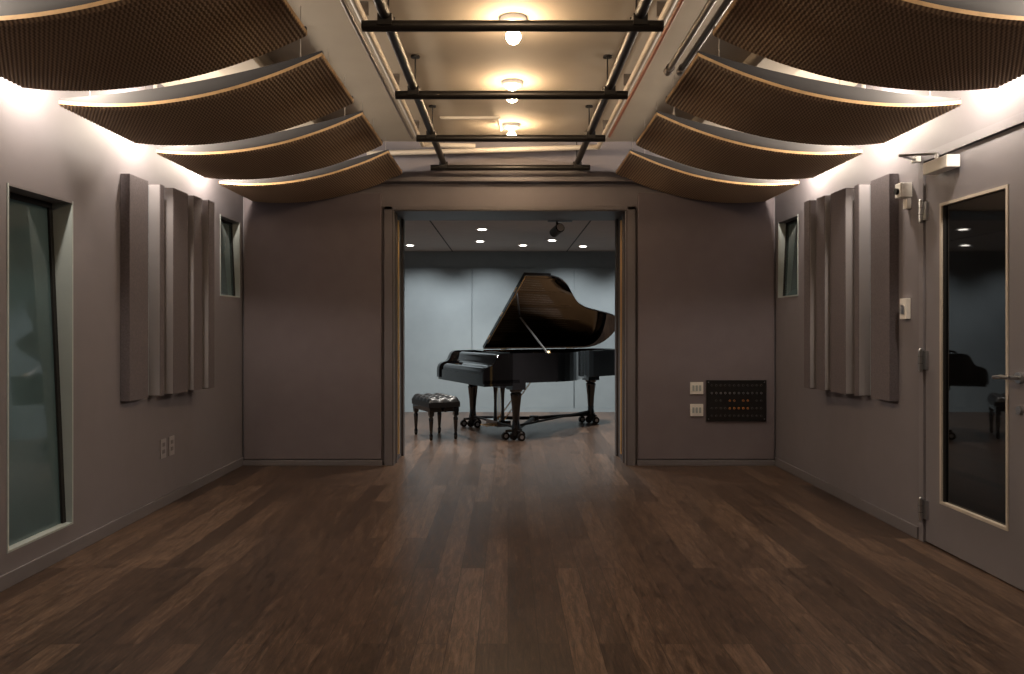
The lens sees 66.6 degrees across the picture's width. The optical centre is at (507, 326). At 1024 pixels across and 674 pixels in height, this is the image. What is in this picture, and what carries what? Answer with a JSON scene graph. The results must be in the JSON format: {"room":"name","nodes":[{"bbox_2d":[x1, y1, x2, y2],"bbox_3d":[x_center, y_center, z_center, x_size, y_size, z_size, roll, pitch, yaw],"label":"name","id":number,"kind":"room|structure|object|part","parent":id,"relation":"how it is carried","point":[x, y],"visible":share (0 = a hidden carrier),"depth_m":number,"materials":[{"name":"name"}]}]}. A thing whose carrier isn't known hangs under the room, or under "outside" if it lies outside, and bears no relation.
{"room":"music room","nodes":[
{"label":"music room","id":0,"kind":"room"},
{"bbox_2d":[0,77,242,575],"bbox_3d":[-2.625,-0.225,2.680,0.250,3.050,9.360,0,0,0],"label":"wall","id":1,"kind":"structure","parent":0,"point":[46,147],"depth_m":4.83,"materials":[{"name":"grey paint"}]},
{"bbox_2d":[7,183,72,553],"bbox_3d":[-2.608,0.205,4.185,0.224,1.850,0.590,0,0,0],"label":"window","id":2,"kind":"structure","parent":1,"relation":"in","point":[39,224],"depth_m":4.29,"materials":[{"name":"clear glass"}]},
{"bbox_2d":[0,457,243,591],"bbox_3d":[-2.493,1.262,2.680,0.014,0.075,9.360,0,0,0],"label":"baseboard","id":3,"kind":"structure","parent":1,"relation":"attached to","point":[23,572],"depth_m":4.79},
{"bbox_2d":[160,438,165,458],"bbox_3d":[-2.494,0.880,5.645,0.011,0.140,0.090,0,0,0],"label":"wall outlet","id":4,"kind":"object","parent":1,"relation":"attached to","point":[162,441],"visible":1,"depth_m":5.63,"materials":[{"name":"grey plastic"}]},
{"bbox_2d":[121,174,213,400],"bbox_3d":[-2.414,-0.255,5.610,0.170,1.470,1.160,0,0,0],"label":"panel","id":5,"kind":"object","parent":1,"relation":"attached to","point":[167,234],"visible":1,"depth_m":5.46,"materials":[{"name":"taupe-grey fabric"}]},
{"bbox_2d":[168,435,174,455],"bbox_3d":[-2.494,0.880,5.785,0.011,0.140,0.090,0,0,0],"label":"wall outlet","id":6,"kind":"object","parent":1,"relation":"attached to","point":[171,440],"visible":1,"depth_m":5.78,"materials":[{"name":"grey plastic"}]},
{"bbox_2d":[220,214,239,297],"bbox_3d":[-2.608,-0.625,7.020,0.224,0.710,0.500,0,0,0],"label":"window","id":7,"kind":"structure","parent":1,"relation":"in","point":[229,227],"depth_m":7.18,"materials":[{"name":"clear glass"}]},
{"bbox_2d":[217,54,324,129],"bbox_3d":[-1.700,-1.685,2.705,0.316,0.130,9.210,0,0,0],"label":"duct","id":8,"kind":"object","parent":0,"point":[263,60],"depth_m":4.94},
{"bbox_2d":[243,142,774,464],"bbox_3d":[0.010,-0.225,7.660,5.520,3.050,0.600,0,0,0],"label":"wall","id":9,"kind":"structure","parent":0,"point":[603,162],"depth_m":7.36,"materials":[{"name":"grey paint"}]},
{"bbox_2d":[244,193,381,459],"bbox_3d":[-1.835,-0.007,7.340,1.290,2.505,0.039,0,0,0],"label":"wall panel","id":10,"kind":"object","parent":9,"relation":"attached to","point":[313,269],"visible":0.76,"depth_m":7.32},
{"bbox_2d":[243,460,774,465],"bbox_3d":[0.010,1.275,7.335,4.992,0.050,0.050,0,0,0],"label":"baseboard","id":11,"kind":"structure","parent":9,"relation":"attached to","point":[245,462],"depth_m":7.31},
{"bbox_2d":[383,177,634,182],"bbox_3d":[0.015,-1.380,7.320,2.530,0.040,0.080,0,0,0],"label":"trim","id":12,"kind":"structure","parent":9,"relation":"attached to","point":[394,179],"depth_m":7.28,"materials":[{"name":"beige paint"}]},
{"bbox_2d":[384,206,634,465],"bbox_3d":[0.018,0.083,7.647,2.355,2.435,0.665,0,0,0],"label":"door frame","id":13,"kind":"structure","parent":9,"relation":"attached to","point":[395,217],"depth_m":7.39,"materials":[{"name":"wood"}]},
{"bbox_2d":[637,193,773,459],"bbox_3d":[1.860,-0.007,7.340,1.280,2.505,0.039,0,0,0],"label":"wall panel","id":14,"kind":"object","parent":9,"relation":"attached to","point":[705,269],"visible":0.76,"depth_m":7.32,"materials":[{"name":"grey paint"}]},
{"bbox_2d":[690,382,702,393],"bbox_3d":[1.769,0.573,7.311,0.122,0.113,0.017,0,0,0],"label":"wall switch plate","id":15,"kind":"object","parent":14,"relation":"attached to","point":[695,387],"visible":1,"depth_m":7.31,"materials":[{"name":"white plastic"}]},
{"bbox_2d":[690,404,702,415],"bbox_3d":[1.769,0.779,7.311,0.122,0.113,0.017,0,0,0],"label":"wall switch plate","id":16,"kind":"object","parent":14,"relation":"attached to","point":[695,409],"visible":1,"depth_m":7.31,"materials":[{"name":"white plastic"}]},
{"bbox_2d":[706,380,765,420],"bbox_3d":[2.140,0.690,7.309,0.563,0.385,0.022,0,0,0],"label":"panel","id":17,"kind":"object","parent":14,"relation":"attached to","point":[726,400],"visible":1,"depth_m":7.30,"materials":[{"name":"metal"}]},
{"bbox_2d":[162,0,857,141],"bbox_3d":[0.010,-1.800,2.880,5.520,0.100,10.160,0,0,0],"label":"ceiling","id":18,"kind":"structure","parent":0,"point":[448,61],"depth_m":5.12,"materials":[{"name":"paint"}]},
{"bbox_2d":[0,0,306,90],"bbox_3d":[-1.690,-1.454,3.422,1.400,0.591,0.850,0,0,0],"label":"ceiling panel","id":19,"kind":"object","parent":18,"relation":"hanging from","point":[57,45],"visible":1,"depth_m":3.40,"materials":[{"name":"wood"}]},
{"bbox_2d":[59,6,353,145],"bbox_3d":[-1.690,-1.454,4.575,1.400,0.591,0.850,0,0,0],"label":"ceiling panel","id":20,"kind":"object","parent":18,"relation":"hanging from","point":[277,97],"visible":0.98,"depth_m":4.39,"materials":[{"name":"wood"}]},
{"bbox_2d":[156,101,381,179],"bbox_3d":[-1.690,-1.454,5.728,1.400,0.591,0.850,0,0,0],"label":"ceiling panel","id":21,"kind":"object","parent":18,"relation":"hanging from","point":[327,143],"visible":1,"depth_m":5.51,"materials":[{"name":"wood"}]},
{"bbox_2d":[219,119,401,202],"bbox_3d":[-1.690,-1.454,6.881,1.400,0.591,0.850,0,0,0],"label":"ceiling panel","id":22,"kind":"object","parent":18,"relation":"hanging from","point":[361,173],"visible":0.99,"depth_m":6.67,"materials":[{"name":"wood"}]},
{"bbox_2d":[503,122,519,134],"bbox_3d":[0.030,-1.676,6.740,0.150,0.147,0.150,0,0,0],"label":"lamp","id":23,"kind":"object","parent":18,"relation":"attached to","point":[511,127],"depth_m":6.70,"materials":[{"name":"white glass"}]},
{"bbox_2d":[361,0,663,170],"bbox_3d":[0.022,-1.597,2.811,1.470,0.307,9.022,0,0,0],"label":"grid","id":24,"kind":"object","parent":18,"relation":"attached to","point":[385,22],"visible":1,"depth_m":4.82,"materials":[{"name":"black metal"}]},
{"bbox_2d":[502,79,522,102],"bbox_3d":[0.030,-1.676,5.570,0.150,0.147,0.150,0,0,0],"label":"lamp","id":25,"kind":"object","parent":18,"relation":"attached to","point":[511,84],"depth_m":5.53,"materials":[{"name":"white glass"}]},
{"bbox_2d":[500,13,526,44],"bbox_3d":[0.030,-1.676,4.420,0.150,0.147,0.150,0,0,0],"label":"lamp","id":26,"kind":"object","parent":18,"relation":"attached to","point":[513,38],"depth_m":4.38,"materials":[{"name":"white glass"}]},
{"bbox_2d":[340,0,732,155],"bbox_3d":[-0.086,-1.664,2.712,2.429,0.173,9.024,0,0,0],"label":"conduit","id":27,"kind":"object","parent":18,"relation":"attached to","point":[664,9],"depth_m":4.97,"materials":[{"name":"beige metal"}]},
{"bbox_2d":[616,138,798,202],"bbox_3d":[1.710,-1.454,6.881,1.400,0.591,0.850,0,0,0],"label":"ceiling panel","id":28,"kind":"object","parent":18,"relation":"hanging from","point":[653,172],"visible":0.98,"depth_m":6.67,"materials":[{"name":"wood"}]},
{"bbox_2d":[636,80,861,179],"bbox_3d":[1.710,-1.454,5.728,1.400,0.591,0.850,0,0,0],"label":"ceiling panel","id":29,"kind":"object","parent":18,"relation":"hanging from","point":[706,147],"visible":1,"depth_m":5.51,"materials":[{"name":"wood"}]},
{"bbox_2d":[666,51,960,145],"bbox_3d":[1.710,-1.454,4.575,1.400,0.591,0.850,0,0,0],"label":"ceiling panel","id":30,"kind":"object","parent":18,"relation":"hanging from","point":[731,94],"visible":0.99,"depth_m":4.39,"materials":[{"name":"wood"}]},
{"bbox_2d":[713,0,1023,90],"bbox_3d":[1.710,-1.454,3.422,1.400,0.591,0.850,0,0,0],"label":"ceiling panel","id":31,"kind":"object","parent":18,"relation":"hanging from","point":[922,45],"visible":1,"depth_m":3.40,"materials":[{"name":"wood"}]},
{"bbox_2d":[405,221,614,250],"bbox_3d":[0.000,-1.208,10.055,8.800,0.103,4.190,0,0,0],"label":"ceiling","id":32,"kind":"structure","parent":0,"point":[425,235],"depth_m":9.89,"materials":[{"name":"grey paint"}]},
{"bbox_2d":[548,221,571,236],"bbox_3d":[0.556,-1.066,8.379,0.260,0.188,0.201,0,0,0],"label":"ceiling spotlight","id":33,"kind":"object","parent":32,"relation":"attached to","point":[558,228],"depth_m":8.34,"materials":[{"name":"black metal"}]},
{"bbox_2d":[405,251,614,407],"bbox_3d":[0.000,0.070,12.050,8.800,2.460,0.200,0,0,0],"label":"wall","id":34,"kind":"structure","parent":0,"point":[413,259],"depth_m":11.95,"materials":[{"name":"grey paint"}]},
{"bbox_2d":[405,268,614,407],"bbox_3d":[0.125,0.170,11.940,4.150,2.140,0.020,0,0,0],"label":"wall panel","id":35,"kind":"object","parent":34,"relation":"attached to","point":[437,300],"visible":0.51,"depth_m":11.93,"materials":[{"name":"grey paint"}]},
{"bbox_2d":[405,408,614,411],"bbox_3d":[0.000,1.270,11.925,8.400,0.060,0.010,0,0,0],"label":"baseboard","id":36,"kind":"structure","parent":34,"relation":"attached to","point":[406,409],"depth_m":11.92,"materials":[{"name":"grey paint"}]},
{"bbox_2d":[0,412,1023,673],"bbox_3d":[0.000,1.350,4.975,8.800,0.100,14.350,0,0,0],"label":"floor","id":37,"kind":"structure","parent":0,"point":[420,563],"depth_m":4.00,"materials":[{"name":"brown wood"}]},
{"bbox_2d":[412,393,459,440],"bbox_3d":[-0.860,1.051,9.240,0.380,0.498,0.700,0,0,-25],"label":"piano bench","id":38,"kind":"object","parent":37,"relation":"on","point":[430,403],"visible":1,"depth_m":9.02,"materials":[{"name":"black leather"}]},
{"bbox_2d":[437,272,614,440],"bbox_3d":[0.536,0.326,9.916,2.510,1.948,1.582,0,0,-25],"label":"grand piano","id":39,"kind":"object","parent":37,"relation":"on","point":[542,311],"visible":0.99,"depth_m":9.85,"materials":[{"name":"black paint"}]},
{"bbox_2d":[692,53,799,129],"bbox_3d":[1.700,-1.685,2.705,0.316,0.130,9.210,0,0,0],"label":"duct","id":40,"kind":"object","parent":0,"point":[753,59],"depth_m":4.92,"materials":[{"name":"beige metal"}]},
{"bbox_2d":[775,75,1023,541],"bbox_3d":[2.645,-0.225,2.680,0.250,3.050,9.360,0,0,0],"label":"wall","id":41,"kind":"structure","parent":0,"point":[866,447],"depth_m":5.32,"materials":[{"name":"grey paint"}]},
{"bbox_2d":[778,214,797,297],"bbox_3d":[2.628,-0.625,7.020,0.224,0.710,0.500,0,0,0],"label":"window","id":42,"kind":"structure","parent":41,"relation":"in","point":[787,228],"depth_m":7.19,"materials":[{"name":"clear glass"}]},
{"bbox_2d":[774,457,918,538],"bbox_3d":[2.513,1.262,2.680,0.014,0.075,9.360,0,0,0],"label":"baseboard","id":43,"kind":"structure","parent":41,"relation":"attached to","point":[901,524],"depth_m":5.64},
{"bbox_2d":[804,174,897,400],"bbox_3d":[2.434,-0.255,5.610,0.170,1.470,1.160,0,0,0],"label":"panel","id":44,"kind":"object","parent":41,"relation":"attached to","point":[851,234],"visible":1,"depth_m":5.55,"materials":[{"name":"taupe-grey fabric"}]},
{"bbox_2d":[894,183,911,209],"bbox_3d":[2.475,-0.820,4.895,0.090,0.160,0.070,0,0,0],"label":"security sensor","id":45,"kind":"object","parent":41,"relation":"attached to","point":[903,191],"visible":1,"depth_m":4.87,"materials":[{"name":"white plastic"}]},
{"bbox_2d":[900,298,910,318],"bbox_3d":[2.502,-0.115,4.920,0.036,0.130,0.080,0,0,0],"label":"light switch","id":46,"kind":"object","parent":41,"relation":"attached to","point":[905,303],"visible":1,"depth_m":4.89,"materials":[{"name":"white plastic"}]},
{"bbox_2d":[918,112,1023,590],"bbox_3d":[2.587,0.125,4.230,0.266,2.350,1.080,0,0,0],"label":"door","id":47,"kind":"structure","parent":41,"relation":"in","point":[975,224],"depth_m":4.23,"materials":[{"name":"grey paint"}]},
{"bbox_3d":[2.502,1.100,4.723,0.042,0.146,0.085,0,0,0],"label":"door hinge","id":48,"kind":"part","parent":47,"relation":"part of","materials":[{"name":"silver metal"}]},
{"bbox_3d":[2.502,-0.700,4.723,0.042,0.146,0.085,0,0,0],"label":"door hinge","id":49,"kind":"part","parent":47,"relation":"part of","materials":[{"name":"silver metal"}]},
{"bbox_3d":[2.502,0.200,4.723,0.042,0.146,0.085,0,0,0],"label":"door hinge","id":50,"kind":"part","parent":47,"relation":"part of","materials":[{"name":"silver metal"}]},
{"bbox_2d":[898,152,959,174],"bbox_3d":[2.412,-0.968,4.565,0.200,0.155,0.470,0,0,0],"label":"door closer","id":51,"kind":"object","parent":47,"relation":"attached to","point":[947,162],"depth_m":4.46,"materials":[{"name":"white metal"}]},
{"bbox_3d":[2.489,0.326,3.889,0.070,0.208,0.154,0,0,0],"label":"door handle","id":52,"kind":"part","parent":47,"relation":"part of","materials":[{"name":"silver metal"}]}
]}

